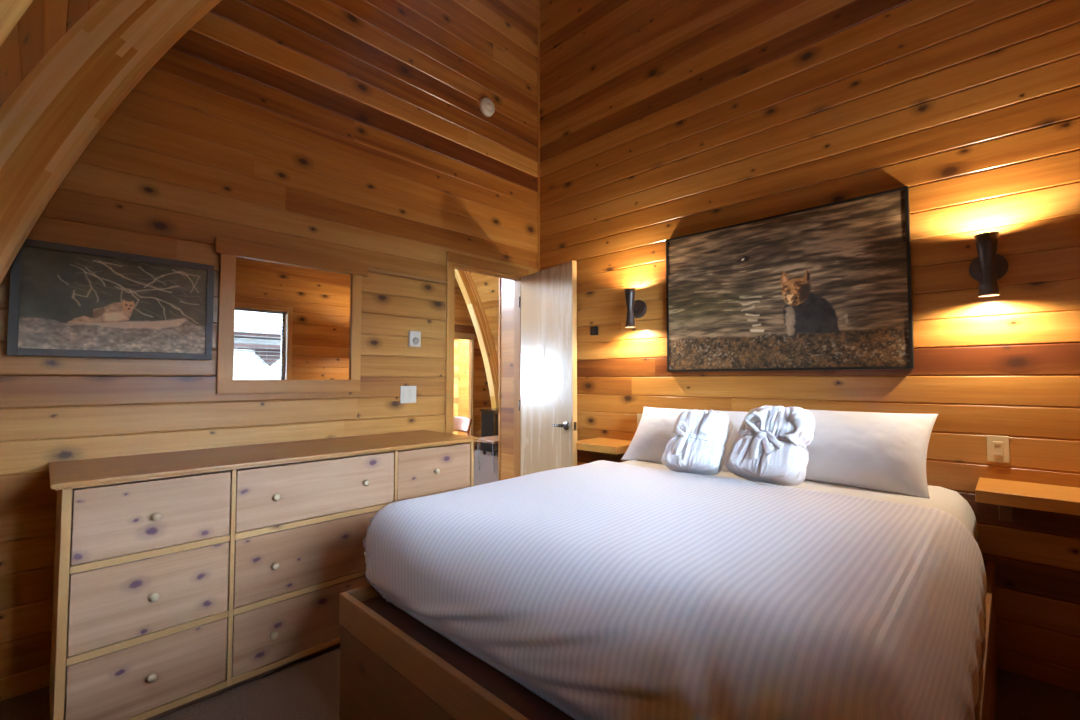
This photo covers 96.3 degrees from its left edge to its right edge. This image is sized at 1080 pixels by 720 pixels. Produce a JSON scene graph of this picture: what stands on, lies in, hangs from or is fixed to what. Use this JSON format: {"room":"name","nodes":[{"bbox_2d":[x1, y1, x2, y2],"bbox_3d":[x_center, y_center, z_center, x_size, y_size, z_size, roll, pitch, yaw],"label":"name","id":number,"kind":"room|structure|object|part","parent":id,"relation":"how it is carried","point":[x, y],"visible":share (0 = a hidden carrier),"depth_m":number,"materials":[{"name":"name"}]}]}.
{"room":"hotel room","nodes":[
{"label":"hotel room","id":0,"kind":"room"},
{"bbox_2d":[0,0,498,361],"bbox_3d":[-0.429,-1.313,4.235,7.720,5.672,6.786,-2,-3,44],"label":"ceiling","id":1,"kind":"structure","parent":0,"point":[44,23],"depth_m":1.73,"materials":[{"name":"brown wood"}]},
{"bbox_2d":[0,0,538,700],"bbox_3d":[-1.322,-1.371,2.958,0.080,5.552,3.678,-2,-3,44],"label":"wall","id":2,"kind":"structure","parent":0,"point":[350,130],"depth_m":2.75,"materials":[{"name":"brown wood"}]},
{"bbox_2d":[6,239,213,359],"bbox_3d":[-1.912,-0.250,2.215,0.038,0.481,0.698,-2,-3,44],"label":"framed photograph","id":3,"kind":"object","parent":2,"relation":"attached to","point":[65,300],"visible":0.99,"depth_m":2.17},
{"bbox_2d":[215,237,367,393],"bbox_3d":[-1.384,-0.217,2.768,0.028,0.806,0.819,-2,-3,44],"label":"wall mirror","id":4,"kind":"object","parent":2,"relation":"attached to","point":[289,321],"visible":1,"depth_m":2.73,"materials":[{"name":"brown mirror"}]},
{"bbox_3d":[-1.391,0.149,2.751,0.022,0.073,0.760,-2,-3,44],"label":"rail","id":5,"kind":"part","parent":4,"relation":"part of","materials":[{"name":"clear wood"}]},
{"bbox_2d":[233,256,351,379],"bbox_3d":[-1.393,-0.213,2.772,0.006,0.656,0.630,-2,-3,44],"label":"mirror glass","id":6,"kind":"object","parent":4,"relation":"on","point":[292,320],"depth_m":2.74,"materials":[{"name":"brown mirror"}]},
{"bbox_2d":[368,268,446,283],"bbox_3d":[-0.890,-0.569,3.298,0.021,0.020,0.608,-2,-3,44],"label":"trim","id":7,"kind":"structure","parent":2,"relation":"attached to","point":[369,269],"depth_m":3.28,"materials":[{"name":"brown wood"}]},
{"bbox_2d":[400,386,415,402],"bbox_3d":[-0.889,0.234,3.275,0.009,0.116,0.120,-2,-3,44],"label":"light switch","id":8,"kind":"object","parent":2,"relation":"attached to","point":[407,393],"visible":1,"depth_m":3.27,"materials":[{"name":"white plastic"}]},
{"bbox_2d":[408,331,420,346],"bbox_3d":[-0.854,-0.143,3.308,0.035,0.108,0.084,-2,-3,44],"label":"thermostat","id":9,"kind":"object","parent":2,"relation":"attached to","point":[414,339],"visible":1,"depth_m":3.29,"materials":[{"name":"white plastic"}]},
{"bbox_2d":[445,251,528,477],"bbox_3d":[-0.418,0.330,3.808,0.100,2.220,0.829,-2,-3,44],"label":"door frame","id":10,"kind":"structure","parent":2,"relation":"attached to","point":[451,257],"depth_m":3.74,"materials":[{"name":"brown wood"}]},
{"bbox_3d":[-0.657,0.355,3.504,0.020,2.145,0.062,-2,-3,44],"label":"casing","id":11,"kind":"part","parent":10,"relation":"part of","materials":[{"name":"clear wood"}]},
{"bbox_3d":[-0.390,-0.743,3.822,0.020,0.075,0.829,-2,-3,44],"label":"head casing","id":12,"kind":"part","parent":10,"relation":"part of","materials":[{"name":"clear wood"}]},
{"bbox_2d":[479,97,494,116],"bbox_3d":[-0.415,-2.006,3.830,0.040,0.144,0.144,-2,-3,44],"label":"smoke detector","id":13,"kind":"object","parent":2,"relation":"attached to","point":[486,105],"visible":1,"depth_m":3.81,"materials":[{"name":"white plastic"}]},
{"bbox_2d":[538,0,539,269],"bbox_3d":[-0.011,-2.164,4.272,0.013,2.760,0.011,-2,-3,44],"label":"trim","id":14,"kind":"structure","parent":2,"relation":"attached to","point":[538,0],"depth_m":4.26,"materials":[{"name":"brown wood"}]},
{"bbox_2d":[519,260,576,475],"bbox_3d":[0.024,0.361,3.702,0.103,2.125,0.735,1,-3,-33],"label":"door","id":15,"kind":"structure","parent":2,"relation":"in","point":[548,299],"depth_m":3.67,"materials":[{"name":"brown wood"}]},
{"bbox_3d":[0.143,0.470,3.480,0.063,0.066,0.139,1,-3,-33],"label":"lever handle","id":16,"kind":"part","parent":15,"relation":"part of","materials":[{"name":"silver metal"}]},
{"bbox_2d":[454,339,458,433],"bbox_3d":[-2.588,0.272,9.619,0.060,2.791,2.400,-2,-3,44],"label":"wall","id":17,"kind":"structure","parent":0,"point":[456,341],"depth_m":10.38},
{"bbox_2d":[458,339,468,435],"bbox_3d":[-1.225,0.281,9.968,1.530,2.800,0.080,-2,-3,44],"label":"wall","id":18,"kind":"structure","parent":0,"point":[463,361],"depth_m":10.30,"materials":[{"name":"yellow paint"}]},
{"bbox_2d":[454,278,491,449],"bbox_3d":[-3.155,-1.217,6.881,0.080,5.552,6.756,-2,-3,44],"label":"wall","id":19,"kind":"structure","parent":0,"point":[463,324],"depth_m":8.80,"materials":[{"name":"brown wood"}]},
{"bbox_2d":[454,333,473,436],"bbox_3d":[-1.396,0.581,8.609,0.100,2.095,0.490,-2,-3,44],"label":"door frame","id":20,"kind":"structure","parent":19,"relation":"in","point":[456,335],"depth_m":8.74,"materials":[{"name":"brown wood"}]},
{"bbox_3d":[-1.367,-0.430,8.620,0.020,0.075,0.490,-2,-3,44],"label":"head casing","id":21,"kind":"part","parent":20,"relation":"part of","materials":[{"name":"brown wood"}]},
{"bbox_3d":[-1.207,0.624,8.744,0.020,2.020,0.030,-2,-3,44],"label":"casing","id":22,"kind":"part","parent":20,"relation":"part of","materials":[{"name":"brown wood"}]},
{"bbox_2d":[500,278,513,480],"bbox_3d":[-0.213,-0.139,4.314,0.275,3.196,0.120,-2,-3,44],"label":"wall","id":23,"kind":"structure","parent":0,"point":[507,286],"depth_m":4.29,"materials":[{"name":"brown wood"}]},
{"bbox_2d":[498,278,500,480],"bbox_3d":[-0.319,-0.137,4.415,0.018,3.200,0.138,-2,-3,44],"label":"trim","id":24,"kind":"structure","parent":23,"relation":"attached to","point":[499,424],"depth_m":4.35,"materials":[{"name":"brown wood"}]},
{"bbox_2d":[0,450,1079,719],"bbox_3d":[-1.084,1.533,4.899,9.800,0.100,7.000,-2,-3,44],"label":"floor","id":25,"kind":"structure","parent":0,"point":[307,689],"depth_m":1.96,"materials":[{"name":"carpet"}]},
{"bbox_2d":[0,0,32,46],"bbox_3d":[-0.054,-1.386,1.550,0.140,5.491,3.330,-2,-3,44],"label":"beam","id":26,"kind":"structure","parent":25,"relation":"on","point":[11,11],"depth_m":0.76,"materials":[{"name":"brown wood"}]},
{"bbox_2d":[0,0,221,284],"bbox_3d":[-1.194,-1.342,2.657,0.140,5.491,3.330,-2,-3,44],"label":"beam","id":27,"kind":"structure","parent":25,"relation":"on","point":[48,121],"depth_m":1.89,"materials":[{"name":"brown wood"}]},
{"bbox_2d":[49,430,478,719],"bbox_3d":[-1.218,0.918,2.466,0.621,0.938,1.826,-2,-3,44],"label":"dresser","id":28,"kind":"object","parent":25,"relation":"on","point":[182,579],"visible":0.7,"depth_m":1.97,"materials":[{"name":"brown wood"}]},
{"bbox_3d":[-1.832,0.907,1.847,0.586,0.913,0.026,-2,-3,44],"label":"panel","id":29,"kind":"part","parent":28,"relation":"part of","materials":[{"name":"brown wood"}]},
{"bbox_3d":[-1.641,1.186,2.001,0.535,0.250,0.471,-2,-3,44],"label":"drawer","id":30,"kind":"part","parent":28,"relation":"part of","materials":[{"name":"brown wood"}]},
{"bbox_3d":[-1.651,1.045,2.017,0.567,0.025,0.478,-2,-3,44],"label":"rail","id":31,"kind":"part","parent":28,"relation":"part of","materials":[{"name":"brown wood"}]},
{"bbox_3d":[-1.641,0.891,2.013,0.535,0.276,0.471,-2,-3,44],"label":"drawer","id":32,"kind":"part","parent":28,"relation":"part of","materials":[{"name":"brown wood"}]},
{"bbox_3d":[-1.651,0.738,2.029,0.567,0.025,0.478,-2,-3,44],"label":"rail","id":33,"kind":"part","parent":28,"relation":"part of","materials":[{"name":"brown wood"}]},
{"bbox_3d":[-1.641,0.593,2.025,0.535,0.256,0.471,-2,-3,44],"label":"drawer","id":34,"kind":"part","parent":28,"relation":"part of","materials":[{"name":"brown wood"}]},
{"bbox_3d":[-1.444,1.181,1.799,0.030,0.031,0.031,-2,-3,44],"label":"knob","id":35,"kind":"part","parent":28,"relation":"part of","materials":[{"name":"brown wood"}]},
{"bbox_3d":[-1.444,0.886,1.810,0.030,0.031,0.031,-2,-3,44],"label":"knob","id":36,"kind":"part","parent":28,"relation":"part of","materials":[{"name":"brown wood"}]},
{"bbox_3d":[-1.444,0.588,1.822,0.030,0.031,0.031,-2,-3,44],"label":"knob","id":37,"kind":"part","parent":28,"relation":"part of","materials":[{"name":"brown wood"}]},
{"bbox_3d":[-1.220,1.345,2.455,0.577,0.025,1.724,-2,-3,44],"label":"rail","id":38,"kind":"part","parent":28,"relation":"part of","materials":[{"name":"brown wood"}]},
{"bbox_3d":[-1.154,1.193,2.097,0.030,0.031,0.031,-2,-3,44],"label":"knob","id":39,"kind":"part","parent":28,"relation":"part of","materials":[{"name":"brown wood"}]},
{"bbox_3d":[-1.154,0.898,2.108,0.030,0.031,0.031,-2,-3,44],"label":"knob","id":40,"kind":"part","parent":28,"relation":"part of","materials":[{"name":"brown wood"}]},
{"bbox_3d":[-1.154,0.600,2.120,0.030,0.031,0.031,-2,-3,44],"label":"knob","id":41,"kind":"part","parent":28,"relation":"part of","materials":[{"name":"brown wood"}]},
{"bbox_3d":[-1.219,1.063,2.460,0.567,0.025,0.728,-2,-3,44],"label":"rail","id":42,"kind":"part","parent":28,"relation":"part of","materials":[{"name":"brown wood"}]},
{"bbox_3d":[-1.209,1.203,2.445,0.535,0.250,0.721,-2,-3,44],"label":"drawer","id":43,"kind":"part","parent":28,"relation":"part of","materials":[{"name":"brown wood"}]},
{"bbox_3d":[-1.209,0.909,2.457,0.535,0.276,0.721,-2,-3,44],"label":"drawer","id":44,"kind":"part","parent":28,"relation":"part of","materials":[{"name":"brown wood"}]},
{"bbox_3d":[-1.219,0.755,2.472,0.567,0.025,0.728,-2,-3,44],"label":"rail","id":45,"kind":"part","parent":28,"relation":"part of","materials":[{"name":"brown wood"}]},
{"bbox_3d":[-1.209,0.611,2.468,0.535,0.256,0.721,-2,-3,44],"label":"drawer","id":46,"kind":"part","parent":28,"relation":"part of","materials":[{"name":"brown wood"}]},
{"bbox_3d":[-0.868,0.612,2.414,0.030,0.031,0.031,-2,-3,44],"label":"knob","id":47,"kind":"part","parent":28,"relation":"part of","materials":[{"name":"brown wood"}]},
{"bbox_3d":[-0.785,0.773,2.919,0.567,0.025,0.486,-2,-3,44],"label":"rail","id":48,"kind":"part","parent":28,"relation":"part of","materials":[{"name":"brown wood"}]},
{"bbox_3d":[-0.775,0.628,2.915,0.535,0.256,0.479,-2,-3,44],"label":"drawer","id":49,"kind":"part","parent":28,"relation":"part of","materials":[{"name":"brown wood"}]},
{"bbox_3d":[-0.615,0.956,3.099,0.586,0.913,0.020,-2,-3,44],"label":"panel","id":50,"kind":"part","parent":28,"relation":"part of","materials":[{"name":"brown wood"}]},
{"bbox_2d":[454,416,471,435],"bbox_3d":[-1.170,1.136,6.191,0.420,0.797,0.490,-2,-3,44],"label":"wooden chair","id":51,"kind":"object","parent":25,"relation":"on","point":[461,424],"visible":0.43,"depth_m":6.32,"materials":[{"name":"brown wood"}]},
{"bbox_2d":[455,269,498,408],"bbox_3d":[-2.940,-1.185,6.670,0.140,5.491,6.661,-2,-3,44],"label":"beam","id":52,"kind":"structure","parent":25,"relation":"on","point":[464,279],"depth_m":8.57,"materials":[{"name":"brown wood"}]},
{"bbox_2d":[477,435,497,470],"bbox_3d":[-0.444,1.345,7.046,0.500,0.456,1.000,-2,-3,44],"label":"coffee table","id":53,"kind":"object","parent":25,"relation":"on","point":[490,439],"visible":0.46,"depth_m":6.73,"materials":[{"name":"brown wood"}]},
{"bbox_3d":[-0.628,1.347,6.640,0.012,0.421,0.072,-2,-3,44],"label":"leg","id":54,"kind":"part","parent":53,"relation":"part of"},
{"bbox_2d":[479,408,498,455],"bbox_3d":[-0.703,1.235,8.377,0.380,0.770,0.580,-2,-3,44],"label":"chair","id":55,"kind":"object","parent":25,"relation":"on","point":[489,417],"visible":0.41,"depth_m":8.16,"materials":[{"name":"black fabric"}]},
{"bbox_3d":[-0.587,1.195,8.266,0.025,0.640,0.540,-2,-3,44],"label":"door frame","id":56,"kind":"part","parent":55,"relation":"part of","materials":[{"name":"wood"}]},
{"bbox_3d":[-0.589,1.185,8.268,0.004,0.540,0.480,-2,-3,44],"label":"glass","id":57,"kind":"part","parent":55,"relation":"part of","materials":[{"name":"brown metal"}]},
{"bbox_2d":[339,561,996,719],"bbox_3d":[0.630,1.131,1.989,1.783,0.475,2.167,-2,-3,44],"label":"frame","id":58,"kind":"object","parent":25,"relation":"on","point":[394,666],"visible":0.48,"depth_m":1.54,"materials":[{"name":"brown wood"}]},
{"bbox_3d":[0.009,0.975,2.617,0.026,0.113,2.141,-2,-3,44],"label":"rail","id":59,"kind":"part","parent":58,"relation":"part of","materials":[{"name":"brown wood"}]},
{"bbox_3d":[-0.114,1.156,1.221,1.775,0.346,0.022,-2,-3,44],"label":"foot panel","id":60,"kind":"part","parent":58,"relation":"part of","materials":[{"name":"brown wood"}]},
{"bbox_3d":[-0.116,0.920,1.229,1.783,0.113,0.026,-2,-3,44],"label":"foot rail","id":61,"kind":"part","parent":58,"relation":"part of","materials":[{"name":"brown wood"}]},
{"bbox_2d":[620,460,978,545],"bbox_3d":[0.708,0.760,2.073,1.668,0.367,1.940,-2,-3,44],"label":"mattress","id":62,"kind":"object","parent":58,"relation":"on","point":[949,501],"visible":0.09,"depth_m":2.09,"materials":[{"name":"white fabric"}]},
{"bbox_2d":[363,460,986,719],"bbox_3d":[0.417,0.729,1.779,1.780,0.407,1.431,-2,-3,44],"label":"duvet","id":63,"kind":"object","parent":62,"relation":"on","point":[605,590],"visible":1,"depth_m":1.24,"materials":[{"name":"fabric"}]},
{"bbox_2d":[621,407,747,472],"bbox_3d":[0.883,0.458,2.877,0.765,0.320,0.292,-2,-3,42],"label":"pillow","id":64,"kind":"object","parent":62,"relation":"on","point":[654,430],"visible":0.41,"depth_m":2.92,"materials":[{"name":"white fabric"}]},
{"bbox_2d":[661,409,731,474],"bbox_3d":[0.811,0.426,2.518,0.306,0.336,0.290,-2,-3,45],"label":"bathrobe","id":65,"kind":"object","parent":62,"relation":"on","point":[696,446],"visible":0.98,"depth_m":2.44,"materials":[{"name":"white fabric"}]},
{"bbox_2d":[725,405,814,485],"bbox_3d":[1.088,0.401,2.295,0.289,0.368,0.357,2,-3,-40],"label":"bathrobe","id":66,"kind":"object","parent":62,"relation":"on","point":[770,447],"visible":0.99,"depth_m":2.21,"materials":[{"name":"white fabric"}]},
{"bbox_2d":[805,409,937,498],"bbox_3d":[1.459,0.420,2.367,0.276,0.339,0.735,2,-3,-43],"label":"pillow","id":67,"kind":"object","parent":62,"relation":"on","point":[887,452],"visible":0.68,"depth_m":2.20,"materials":[{"name":"white fabric"}]},
{"bbox_3d":[1.269,0.927,1.394,0.026,0.113,2.141,-2,-3,44],"label":"rail","id":68,"kind":"part","parent":58,"relation":"part of","materials":[{"name":"brown wood"}]},
{"bbox_3d":[1.268,1.162,1.386,0.022,0.346,2.141,-2,-3,44],"label":"panel","id":69,"kind":"part","parent":58,"relation":"part of","materials":[{"name":"brown wood"}]},
{"bbox_2d":[539,0,1079,692],"bbox_3d":[1.246,-1.216,3.063,3.450,5.250,0.060,-2,-3,44],"label":"wall","id":70,"kind":"structure","parent":0,"point":[661,121],"depth_m":2.52,"materials":[{"name":"brown wood"}]},
{"bbox_2d":[590,326,597,334],"bbox_3d":[0.422,-0.227,3.767,0.068,0.068,0.022,-2,-3,44],"label":"wall control","id":71,"kind":"object","parent":70,"relation":"attached to","point":[593,330],"visible":1,"depth_m":3.76,"materials":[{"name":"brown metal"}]},
{"bbox_2d":[576,437,630,462],"bbox_3d":[0.479,0.655,3.445,0.405,0.142,0.353,-2,-3,44],"label":"shelf","id":72,"kind":"object","parent":70,"relation":"attached to","point":[602,445],"visible":0.55,"depth_m":3.34,"materials":[{"name":"brown wood"}]},
{"bbox_2d":[624,288,646,327],"bbox_3d":[0.662,-0.366,3.448,0.132,0.272,0.152,-2,-3,44],"label":"wall sconce","id":73,"kind":"object","parent":70,"relation":"attached to","point":[635,308],"visible":1,"depth_m":3.41,"materials":[{"name":"black metal"}]},
{"bbox_3d":[0.638,-0.367,3.423,0.083,0.272,0.083,-2,-3,44],"label":"lamp shade","id":74,"kind":"part","parent":73,"relation":"part of","materials":[{"name":"brown metal"}]},
{"bbox_2d":[637,414,641,427],"bbox_3d":[0.724,0.444,3.455,0.074,0.118,0.012,-2,-3,44],"label":"light switch","id":75,"kind":"object","parent":70,"relation":"attached to","point":[639,416],"visible":0.25,"depth_m":3.47,"materials":[{"name":"beige plastic"}]},
{"bbox_2d":[666,186,913,371],"bbox_3d":[1.354,-0.391,2.856,1.336,0.906,0.032,-2,-3,44],"label":"framed photograph","id":76,"kind":"object","parent":70,"relation":"attached to","point":[827,286],"visible":1,"depth_m":2.74},
{"bbox_2d":[969,232,1008,296],"bbox_3d":[1.995,-0.417,2.155,0.132,0.272,0.152,-2,-3,44],"label":"wall sconce","id":77,"kind":"object","parent":70,"relation":"attached to","point":[989,266],"visible":1,"depth_m":2.12,"materials":[{"name":"black metal"}]},
{"bbox_3d":[1.970,-0.418,2.130,0.083,0.272,0.083,-2,-3,44],"label":"lamp shade","id":78,"kind":"part","parent":77,"relation":"part of","materials":[{"name":"brown metal"}]},
{"bbox_2d":[986,435,1009,462],"bbox_3d":[2.051,0.398,2.167,0.074,0.118,0.012,-2,-3,44],"label":"light switch","id":79,"kind":"object","parent":70,"relation":"attached to","point":[998,449],"visible":1,"depth_m":2.16,"materials":[{"name":"beige plastic"}]},
{"bbox_2d":[975,477,1079,521],"bbox_3d":[2.046,0.595,1.924,0.455,0.142,0.353,-2,-3,44],"label":"shelf","id":80,"kind":"object","parent":70,"relation":"attached to","point":[1007,494],"visible":1,"depth_m":1.91,"materials":[{"name":"brown wood"}]}
]}

